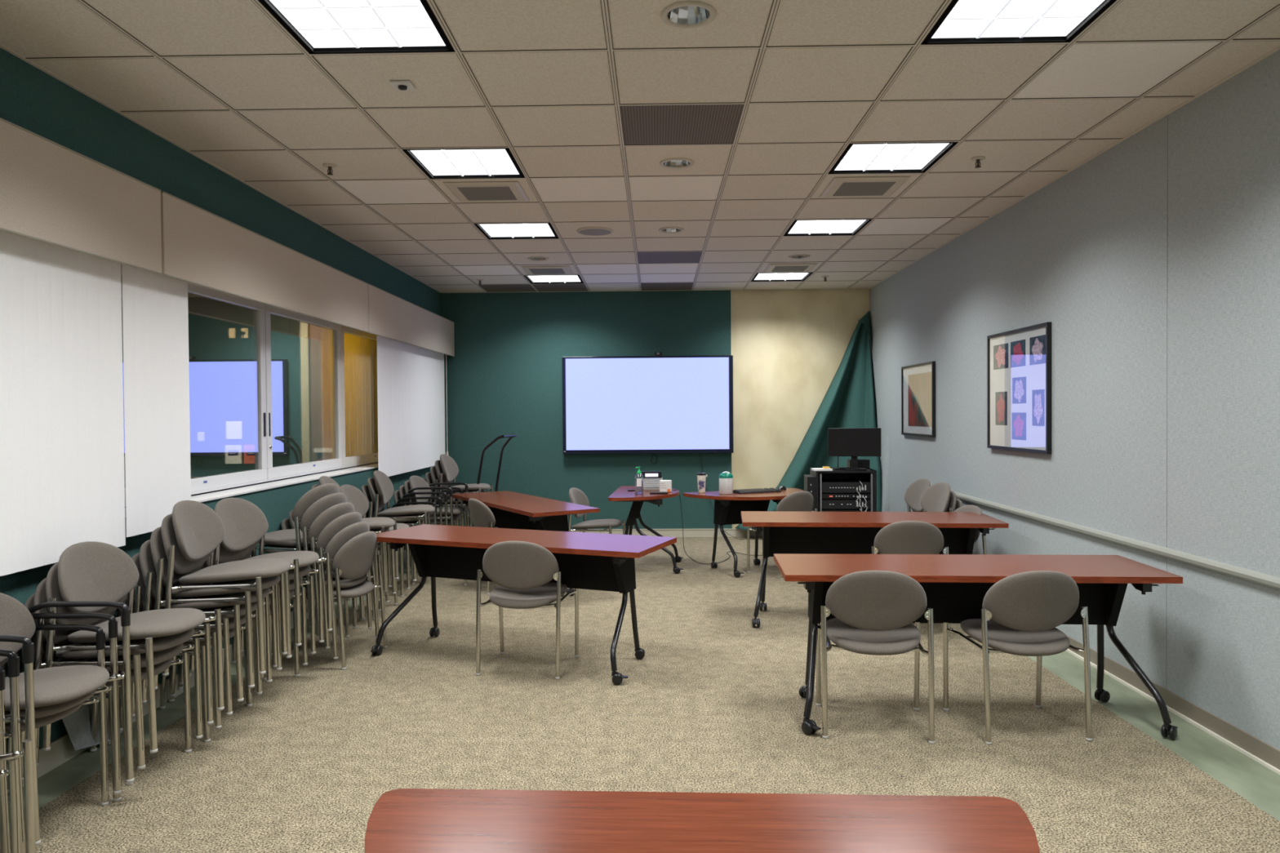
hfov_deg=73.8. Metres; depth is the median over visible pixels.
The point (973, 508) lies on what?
chair
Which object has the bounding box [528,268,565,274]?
grille
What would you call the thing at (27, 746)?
chair
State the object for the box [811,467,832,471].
paper stack
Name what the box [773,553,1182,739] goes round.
table
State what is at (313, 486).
chair
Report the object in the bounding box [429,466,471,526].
chair
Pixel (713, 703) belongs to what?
floor
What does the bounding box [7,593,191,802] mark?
chair
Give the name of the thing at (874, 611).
chair
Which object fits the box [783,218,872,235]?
ceiling light
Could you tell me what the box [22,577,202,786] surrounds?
chair
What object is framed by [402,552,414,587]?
chair
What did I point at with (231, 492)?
trim
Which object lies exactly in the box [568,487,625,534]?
chair
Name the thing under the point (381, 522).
chair
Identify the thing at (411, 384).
vertical blind
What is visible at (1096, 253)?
wall
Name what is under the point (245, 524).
chair
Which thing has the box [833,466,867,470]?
cable bundle
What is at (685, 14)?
recessed light
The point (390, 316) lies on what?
valance box
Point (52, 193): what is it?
valance box
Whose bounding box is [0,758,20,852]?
chair
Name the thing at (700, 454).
cable
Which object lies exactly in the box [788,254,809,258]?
recessed light
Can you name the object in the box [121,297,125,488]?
wall
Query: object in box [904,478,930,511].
chair
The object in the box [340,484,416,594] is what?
chair
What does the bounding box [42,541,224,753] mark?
chair
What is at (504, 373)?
wall
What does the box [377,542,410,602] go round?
chair
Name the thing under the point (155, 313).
vertical blind
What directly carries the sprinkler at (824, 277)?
attached to the ceiling
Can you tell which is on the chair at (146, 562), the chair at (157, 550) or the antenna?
the chair at (157, 550)
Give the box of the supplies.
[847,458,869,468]
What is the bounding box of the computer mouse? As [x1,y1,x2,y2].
[777,484,786,490]
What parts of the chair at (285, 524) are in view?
backrest, leg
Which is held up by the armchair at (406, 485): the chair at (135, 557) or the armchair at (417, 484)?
the armchair at (417, 484)
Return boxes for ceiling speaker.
[577,226,613,235]
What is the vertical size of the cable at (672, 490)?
0.730 m
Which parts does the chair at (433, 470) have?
backrest, seat, seat frame, leg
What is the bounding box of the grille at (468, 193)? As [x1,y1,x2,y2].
[457,186,517,200]
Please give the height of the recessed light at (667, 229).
0.120 m
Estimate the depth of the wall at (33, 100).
4.54 m
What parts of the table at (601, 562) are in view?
support rail, plate, leg, modesty panel, support rail, plate, leg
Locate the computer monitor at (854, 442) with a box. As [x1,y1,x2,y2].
[827,427,880,470]
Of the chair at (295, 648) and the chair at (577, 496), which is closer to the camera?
the chair at (295, 648)
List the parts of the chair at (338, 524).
seat, leg, backrest, leg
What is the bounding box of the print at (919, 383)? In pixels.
[907,371,931,426]
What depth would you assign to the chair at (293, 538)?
5.08 m
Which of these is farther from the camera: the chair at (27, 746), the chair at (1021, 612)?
the chair at (1021, 612)
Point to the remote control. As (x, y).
(651, 492)
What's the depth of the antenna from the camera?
8.46 m
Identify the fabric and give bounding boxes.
[735,310,882,530]
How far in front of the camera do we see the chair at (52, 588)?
3.33 m
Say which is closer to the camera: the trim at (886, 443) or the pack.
the pack
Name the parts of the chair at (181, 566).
leg, backrest, leg, seat frame, seat, leg, leg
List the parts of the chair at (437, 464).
leg, backrest, seat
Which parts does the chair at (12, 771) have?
seat frame, leg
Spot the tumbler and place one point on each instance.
(701, 477)
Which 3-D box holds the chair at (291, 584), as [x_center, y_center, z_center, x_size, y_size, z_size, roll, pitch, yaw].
[-2.097,0.904,4.606,0.493,0.770,0.505,0,1,7]
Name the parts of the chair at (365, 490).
backrest, seat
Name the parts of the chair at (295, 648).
leg, leg, leg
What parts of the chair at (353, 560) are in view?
seat, seat frame, leg, backrest, leg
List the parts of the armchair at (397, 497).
backrest, leg, armrest, armrest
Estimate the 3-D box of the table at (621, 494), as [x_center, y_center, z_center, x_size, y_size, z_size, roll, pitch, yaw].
[0.091,0.989,8.269,0.671,0.720,1.252,0,1,4]
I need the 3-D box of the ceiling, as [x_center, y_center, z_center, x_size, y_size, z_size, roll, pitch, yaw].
[0.046,-1.513,3.747,5.090,0.005,12.740,0,1,1]
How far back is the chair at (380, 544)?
6.15 m
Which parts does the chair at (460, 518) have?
leg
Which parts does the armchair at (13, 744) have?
backrest, armrest, leg, leg, seat, seat frame, armrest, leg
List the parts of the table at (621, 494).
leg, leg, plate, plate, support rail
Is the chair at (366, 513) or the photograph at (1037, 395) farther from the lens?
the chair at (366, 513)
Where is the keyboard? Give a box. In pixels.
[733,488,781,493]
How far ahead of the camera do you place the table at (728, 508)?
8.01 m
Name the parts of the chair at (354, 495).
backrest, leg, seat, leg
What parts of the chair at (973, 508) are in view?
backrest, leg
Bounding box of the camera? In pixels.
[653,351,662,355]
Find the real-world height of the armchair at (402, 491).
0.770 m
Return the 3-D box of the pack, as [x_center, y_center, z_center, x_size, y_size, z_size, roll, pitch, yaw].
[0.246,0.572,8.166,0.112,0.115,0.062,0,1,7]
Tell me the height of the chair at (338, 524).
0.770 m
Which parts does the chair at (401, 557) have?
leg, leg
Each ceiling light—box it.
[258,0,454,53]
[402,147,524,178]
[474,222,558,239]
[523,275,583,284]
[751,272,812,281]
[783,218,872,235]
[828,142,958,173]
[921,0,1115,44]
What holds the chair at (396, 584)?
on the floor
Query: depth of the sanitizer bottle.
7.96 m
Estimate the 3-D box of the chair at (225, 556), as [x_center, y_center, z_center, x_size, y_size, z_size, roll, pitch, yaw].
[-2.048,0.838,4.599,0.493,0.770,0.505,0,1,7]
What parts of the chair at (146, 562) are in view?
leg, backrest, leg, seat, leg, seat frame, leg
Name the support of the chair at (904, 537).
on the floor
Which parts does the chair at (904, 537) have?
leg, backrest, leg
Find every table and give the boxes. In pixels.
[364,788,1039,852]
[370,524,676,684]
[453,490,599,595]
[608,485,683,573]
[683,488,804,577]
[741,511,1008,627]
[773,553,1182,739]
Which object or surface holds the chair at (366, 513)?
on the chair at (412, 581)
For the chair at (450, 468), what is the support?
on the chair at (437, 464)
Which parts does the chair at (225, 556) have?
backrest, leg, leg, seat frame, seat, leg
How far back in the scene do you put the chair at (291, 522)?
5.68 m
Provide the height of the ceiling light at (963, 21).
0.100 m
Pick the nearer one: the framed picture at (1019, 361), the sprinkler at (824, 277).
the framed picture at (1019, 361)
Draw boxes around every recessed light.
[527,256,548,261]
[658,226,684,233]
[659,157,693,168]
[661,0,715,28]
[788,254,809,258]
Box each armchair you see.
[0,592,134,845]
[0,613,121,852]
[0,624,109,852]
[391,489,450,576]
[396,484,458,559]
[401,480,463,557]
[407,475,468,526]
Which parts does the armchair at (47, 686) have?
armrest, backrest, leg, leg, seat, seat frame, armrest, leg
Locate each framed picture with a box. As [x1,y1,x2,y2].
[901,360,935,437]
[986,321,1051,453]
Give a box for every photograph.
[993,342,1008,369]
[995,391,1007,425]
[1010,339,1025,367]
[1011,412,1026,439]
[1012,376,1026,403]
[1029,334,1045,364]
[1031,389,1044,426]
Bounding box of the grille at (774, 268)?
[771,266,808,271]
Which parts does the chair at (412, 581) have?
leg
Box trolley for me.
[476,434,516,528]
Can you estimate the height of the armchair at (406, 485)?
0.770 m
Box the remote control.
[649,491,668,493]
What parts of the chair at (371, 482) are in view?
leg, backrest, seat frame, seat, leg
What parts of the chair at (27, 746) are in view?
seat frame, leg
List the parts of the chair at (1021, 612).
leg, leg, seat frame, seat, backrest, leg, leg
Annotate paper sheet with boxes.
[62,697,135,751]
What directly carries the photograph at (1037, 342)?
attached to the framed picture at (1019, 361)
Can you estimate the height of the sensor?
0.024 m
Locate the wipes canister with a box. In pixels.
[719,471,733,494]
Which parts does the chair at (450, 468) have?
leg, backrest, seat, seat frame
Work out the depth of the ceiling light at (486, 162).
4.98 m
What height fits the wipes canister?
0.212 m
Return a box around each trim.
[124,462,377,516]
[881,436,889,511]
[953,491,1279,590]
[1165,115,1168,688]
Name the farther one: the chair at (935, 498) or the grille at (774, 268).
the grille at (774, 268)
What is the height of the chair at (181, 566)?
0.770 m
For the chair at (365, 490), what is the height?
0.770 m
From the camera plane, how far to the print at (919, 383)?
8.13 m
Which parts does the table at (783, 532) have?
support rail, leg, plate, modesty panel, plate, support rail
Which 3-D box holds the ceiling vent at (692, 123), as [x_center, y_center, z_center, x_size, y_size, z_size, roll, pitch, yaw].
[0.203,-1.525,4.318,0.586,0.004,0.586,0,1,1]
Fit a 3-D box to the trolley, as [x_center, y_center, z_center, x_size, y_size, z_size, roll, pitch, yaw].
[-1.528,0.717,8.973,0.530,1.265,0.500,0,1,1]
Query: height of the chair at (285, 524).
0.770 m
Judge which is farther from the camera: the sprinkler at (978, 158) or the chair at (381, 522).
the chair at (381, 522)
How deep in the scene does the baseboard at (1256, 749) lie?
3.98 m
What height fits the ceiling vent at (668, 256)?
0.004 m
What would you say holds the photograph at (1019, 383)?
attached to the framed picture at (1019, 361)
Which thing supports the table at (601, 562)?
on the floor
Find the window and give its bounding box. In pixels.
[120,263,377,507]
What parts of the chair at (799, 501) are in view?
leg, backrest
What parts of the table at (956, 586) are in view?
leg, support rail, plate, modesty panel, leg, plate, support rail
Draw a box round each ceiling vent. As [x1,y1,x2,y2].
[443,181,528,202]
[478,284,536,292]
[520,266,573,275]
[532,284,588,291]
[620,104,743,144]
[637,251,702,263]
[640,282,693,290]
[763,262,817,272]
[820,176,911,197]
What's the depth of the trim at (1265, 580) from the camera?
4.38 m
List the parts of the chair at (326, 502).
seat, leg, backrest, leg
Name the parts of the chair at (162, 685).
leg, leg, leg, seat, seat frame, leg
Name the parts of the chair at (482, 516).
leg, backrest, leg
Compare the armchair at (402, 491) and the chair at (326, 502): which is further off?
the armchair at (402, 491)
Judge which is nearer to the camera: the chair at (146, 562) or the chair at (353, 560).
the chair at (146, 562)
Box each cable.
[671,489,762,564]
[699,453,761,539]
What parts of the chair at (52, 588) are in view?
leg, backrest, leg, seat frame, seat, leg, leg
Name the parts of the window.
sash, pane, frame, pull handle, sash, pane, sash, pane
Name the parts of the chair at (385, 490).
leg, backrest, leg, seat frame, seat, leg, leg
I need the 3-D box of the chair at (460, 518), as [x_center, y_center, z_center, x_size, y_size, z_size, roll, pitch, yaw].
[-1.969,0.911,8.665,0.493,0.770,0.505,0,1,4]
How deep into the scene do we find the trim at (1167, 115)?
4.22 m
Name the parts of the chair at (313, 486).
leg, seat, leg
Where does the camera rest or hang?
on the wall screen at (611, 404)
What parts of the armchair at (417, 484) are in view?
backrest, armrest, seat, armrest, seat frame, leg, leg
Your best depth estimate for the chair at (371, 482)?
7.01 m
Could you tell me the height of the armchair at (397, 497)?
0.770 m
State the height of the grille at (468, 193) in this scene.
0.002 m
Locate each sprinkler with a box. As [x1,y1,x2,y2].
[322,163,337,175]
[475,279,484,284]
[821,275,829,281]
[970,155,985,168]
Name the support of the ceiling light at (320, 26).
attached to the ceiling
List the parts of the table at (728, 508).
leg, plate, support rail, modesty panel, leg, plate, support rail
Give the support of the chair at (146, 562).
on the chair at (135, 557)
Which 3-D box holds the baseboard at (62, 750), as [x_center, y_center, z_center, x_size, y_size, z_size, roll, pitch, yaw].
[-2.471,1.383,3.834,0.012,0.113,12.728,0,1,1]
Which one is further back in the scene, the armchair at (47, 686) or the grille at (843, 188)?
the grille at (843, 188)
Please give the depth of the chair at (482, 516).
7.10 m
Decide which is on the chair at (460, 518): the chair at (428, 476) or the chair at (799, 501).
the chair at (428, 476)
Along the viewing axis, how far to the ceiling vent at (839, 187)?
5.46 m
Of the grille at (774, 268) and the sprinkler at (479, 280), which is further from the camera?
the sprinkler at (479, 280)
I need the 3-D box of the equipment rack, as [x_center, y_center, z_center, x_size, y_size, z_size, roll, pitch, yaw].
[1.998,0.880,8.584,0.665,0.899,0.554,0,1,5]
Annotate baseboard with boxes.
[22,549,405,786]
[570,528,762,537]
[1066,635,1279,774]
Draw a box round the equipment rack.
[804,467,876,511]
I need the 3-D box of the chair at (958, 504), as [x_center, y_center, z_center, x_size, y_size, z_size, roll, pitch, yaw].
[2.333,0.969,6.887,0.493,0.770,0.505,-1,1,-7]
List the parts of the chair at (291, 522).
backrest, leg, leg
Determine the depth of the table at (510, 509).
7.20 m
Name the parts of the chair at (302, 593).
leg, leg, leg, seat, leg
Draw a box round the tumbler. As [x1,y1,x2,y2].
[697,472,706,493]
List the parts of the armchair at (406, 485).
leg, backrest, armrest, seat, seat frame, leg, armrest, leg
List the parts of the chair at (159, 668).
backrest, leg, leg, seat frame, seat, leg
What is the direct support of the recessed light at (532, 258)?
in the ceiling
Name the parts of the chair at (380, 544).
leg, leg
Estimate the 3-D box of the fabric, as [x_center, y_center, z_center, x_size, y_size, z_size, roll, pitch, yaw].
[1.913,-0.074,9.761,1.598,2.567,0.664,0,1,1]
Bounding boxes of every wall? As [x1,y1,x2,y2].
[0,47,440,748]
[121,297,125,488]
[440,288,869,528]
[869,49,1279,750]
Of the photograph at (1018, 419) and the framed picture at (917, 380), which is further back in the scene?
the framed picture at (917, 380)
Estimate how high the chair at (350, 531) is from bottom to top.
0.770 m
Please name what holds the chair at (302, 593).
on the chair at (295, 648)
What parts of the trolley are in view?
handle post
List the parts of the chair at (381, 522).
backrest, seat, leg, leg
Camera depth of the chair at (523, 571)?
4.80 m
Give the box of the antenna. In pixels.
[831,456,843,470]
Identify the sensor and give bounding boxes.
[389,80,415,90]
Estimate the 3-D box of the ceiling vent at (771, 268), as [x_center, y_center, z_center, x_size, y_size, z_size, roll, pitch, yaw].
[1.504,-1.590,8.561,0.470,0.014,0.470,0,1,1]
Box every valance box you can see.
[0,117,162,275]
[160,191,368,333]
[368,283,454,356]
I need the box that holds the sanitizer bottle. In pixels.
[635,466,643,493]
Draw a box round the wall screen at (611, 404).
[562,355,733,453]
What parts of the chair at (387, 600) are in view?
leg, leg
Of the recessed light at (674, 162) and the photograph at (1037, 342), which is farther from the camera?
the photograph at (1037, 342)
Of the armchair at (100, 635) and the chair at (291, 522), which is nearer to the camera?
the armchair at (100, 635)
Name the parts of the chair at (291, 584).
backrest, leg, leg, seat, seat frame, leg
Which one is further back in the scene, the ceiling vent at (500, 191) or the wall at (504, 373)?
the wall at (504, 373)
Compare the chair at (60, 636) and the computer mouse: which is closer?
the chair at (60, 636)
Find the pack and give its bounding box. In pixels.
[659,480,671,492]
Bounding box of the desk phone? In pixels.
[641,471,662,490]
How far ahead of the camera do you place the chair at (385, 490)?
7.09 m
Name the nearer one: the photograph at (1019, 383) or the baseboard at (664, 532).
the photograph at (1019, 383)
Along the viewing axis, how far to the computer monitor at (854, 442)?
8.44 m
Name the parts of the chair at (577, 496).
leg, backrest, leg, seat frame, seat, leg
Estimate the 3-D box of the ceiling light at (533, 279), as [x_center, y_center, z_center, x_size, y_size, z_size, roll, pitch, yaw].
[-0.923,-1.639,9.216,0.584,0.100,0.584,0,1,1]
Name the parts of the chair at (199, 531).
leg, backrest, leg, seat frame, seat, leg, leg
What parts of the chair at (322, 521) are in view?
leg, seat, backrest, leg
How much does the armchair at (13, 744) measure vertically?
0.770 m
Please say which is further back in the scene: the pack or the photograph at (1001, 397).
the pack
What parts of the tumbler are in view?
lid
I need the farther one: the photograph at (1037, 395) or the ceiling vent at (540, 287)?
the ceiling vent at (540, 287)
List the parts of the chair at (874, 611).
leg, leg, seat frame, seat, backrest, leg, leg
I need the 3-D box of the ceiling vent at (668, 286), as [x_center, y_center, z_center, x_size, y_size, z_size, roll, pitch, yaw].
[0.308,-1.611,9.803,0.586,0.004,0.586,0,1,1]
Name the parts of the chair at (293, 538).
seat frame, seat, leg, backrest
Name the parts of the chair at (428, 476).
backrest, seat, leg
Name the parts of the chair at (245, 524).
leg, backrest, leg, seat, leg, seat frame, leg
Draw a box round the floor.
[0,537,1279,852]
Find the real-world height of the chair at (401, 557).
0.770 m
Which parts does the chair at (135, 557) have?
leg, backrest, leg, leg, seat, seat frame, leg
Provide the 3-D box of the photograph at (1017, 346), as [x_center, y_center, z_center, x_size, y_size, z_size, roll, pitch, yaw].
[2.624,-0.505,5.917,0.002,0.180,0.243,0,1,1]
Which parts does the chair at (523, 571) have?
leg, leg, backrest, seat, seat frame, leg, leg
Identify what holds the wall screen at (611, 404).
attached to the wall at (504, 373)
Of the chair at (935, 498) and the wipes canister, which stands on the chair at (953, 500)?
the chair at (935, 498)
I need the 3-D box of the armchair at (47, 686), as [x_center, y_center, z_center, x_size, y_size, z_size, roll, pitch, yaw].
[-2.175,0.972,3.013,0.494,0.770,0.526,0,1,3]
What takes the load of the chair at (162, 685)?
on the floor
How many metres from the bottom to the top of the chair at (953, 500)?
0.770 m
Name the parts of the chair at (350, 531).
leg, seat frame, leg, seat, backrest, leg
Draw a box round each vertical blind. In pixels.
[0,230,125,576]
[121,263,191,537]
[377,335,448,476]
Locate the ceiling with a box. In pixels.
[0,0,1279,293]
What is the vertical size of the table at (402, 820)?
0.720 m
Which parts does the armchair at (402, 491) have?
backrest, armrest, seat, leg, leg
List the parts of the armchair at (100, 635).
leg, leg, seat, seat frame, armrest, leg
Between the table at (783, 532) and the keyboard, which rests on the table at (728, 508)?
the keyboard
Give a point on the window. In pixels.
(276, 393)
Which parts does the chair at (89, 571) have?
leg, backrest, leg, seat frame, seat, leg, leg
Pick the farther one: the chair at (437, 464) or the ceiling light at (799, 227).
the chair at (437, 464)
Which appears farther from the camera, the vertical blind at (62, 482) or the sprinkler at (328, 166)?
the sprinkler at (328, 166)
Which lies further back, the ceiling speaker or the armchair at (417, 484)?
the armchair at (417, 484)
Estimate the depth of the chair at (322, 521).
5.05 m
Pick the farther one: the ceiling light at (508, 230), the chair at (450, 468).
the chair at (450, 468)
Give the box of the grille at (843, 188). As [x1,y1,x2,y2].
[832,182,895,195]
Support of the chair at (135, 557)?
on the chair at (162, 685)
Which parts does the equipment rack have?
mounting rail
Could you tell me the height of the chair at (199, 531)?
0.770 m
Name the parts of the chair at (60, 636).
backrest, leg, seat, leg, seat frame, leg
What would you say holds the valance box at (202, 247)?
attached to the wall at (33, 100)
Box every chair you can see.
[0,739,35,852]
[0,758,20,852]
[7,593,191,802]
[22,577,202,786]
[33,561,213,769]
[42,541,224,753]
[106,595,252,745]
[119,552,262,731]
[131,539,271,717]
[141,526,281,703]
[154,513,291,689]
[162,500,301,676]
[168,598,299,705]
[177,586,307,693]
[186,551,315,679]
[200,540,324,667]
[209,497,332,654]
[248,493,357,627]
[252,502,364,638]
[256,483,350,617]
[270,521,379,659]
[280,518,363,639]
[280,531,387,670]
[288,510,367,628]
[303,511,372,648]
[311,484,391,601]
[314,551,397,619]
[319,475,398,592]
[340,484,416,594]
[361,484,424,527]
[365,512,419,587]
[367,477,431,525]
[368,542,384,610]
[373,470,436,524]
[377,542,404,611]
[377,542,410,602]
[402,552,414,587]
[422,478,474,526]
[425,471,466,526]
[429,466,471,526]
[434,460,488,503]
[438,453,493,507]
[463,498,495,594]
[475,541,578,679]
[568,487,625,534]
[746,491,817,580]
[815,570,934,744]
[871,520,950,639]
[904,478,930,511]
[920,482,952,511]
[942,570,1092,745]
[946,490,956,511]
[953,505,986,554]
[955,498,962,510]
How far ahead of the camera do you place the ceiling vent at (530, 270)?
8.55 m
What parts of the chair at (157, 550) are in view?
leg, backrest, leg, seat, seat frame, leg, leg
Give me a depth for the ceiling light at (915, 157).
4.93 m
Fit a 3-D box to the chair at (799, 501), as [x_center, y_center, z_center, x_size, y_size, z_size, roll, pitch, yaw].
[1.319,0.962,7.818,0.505,0.770,0.493,-1,1,-35]
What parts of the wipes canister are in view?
lid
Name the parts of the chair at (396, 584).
leg, leg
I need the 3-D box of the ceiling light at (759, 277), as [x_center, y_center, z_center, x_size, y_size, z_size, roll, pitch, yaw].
[1.515,-1.656,9.169,0.584,0.100,0.584,0,1,1]
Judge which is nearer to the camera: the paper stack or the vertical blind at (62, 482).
the vertical blind at (62, 482)
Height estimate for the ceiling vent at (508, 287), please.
0.004 m
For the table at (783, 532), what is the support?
on the floor

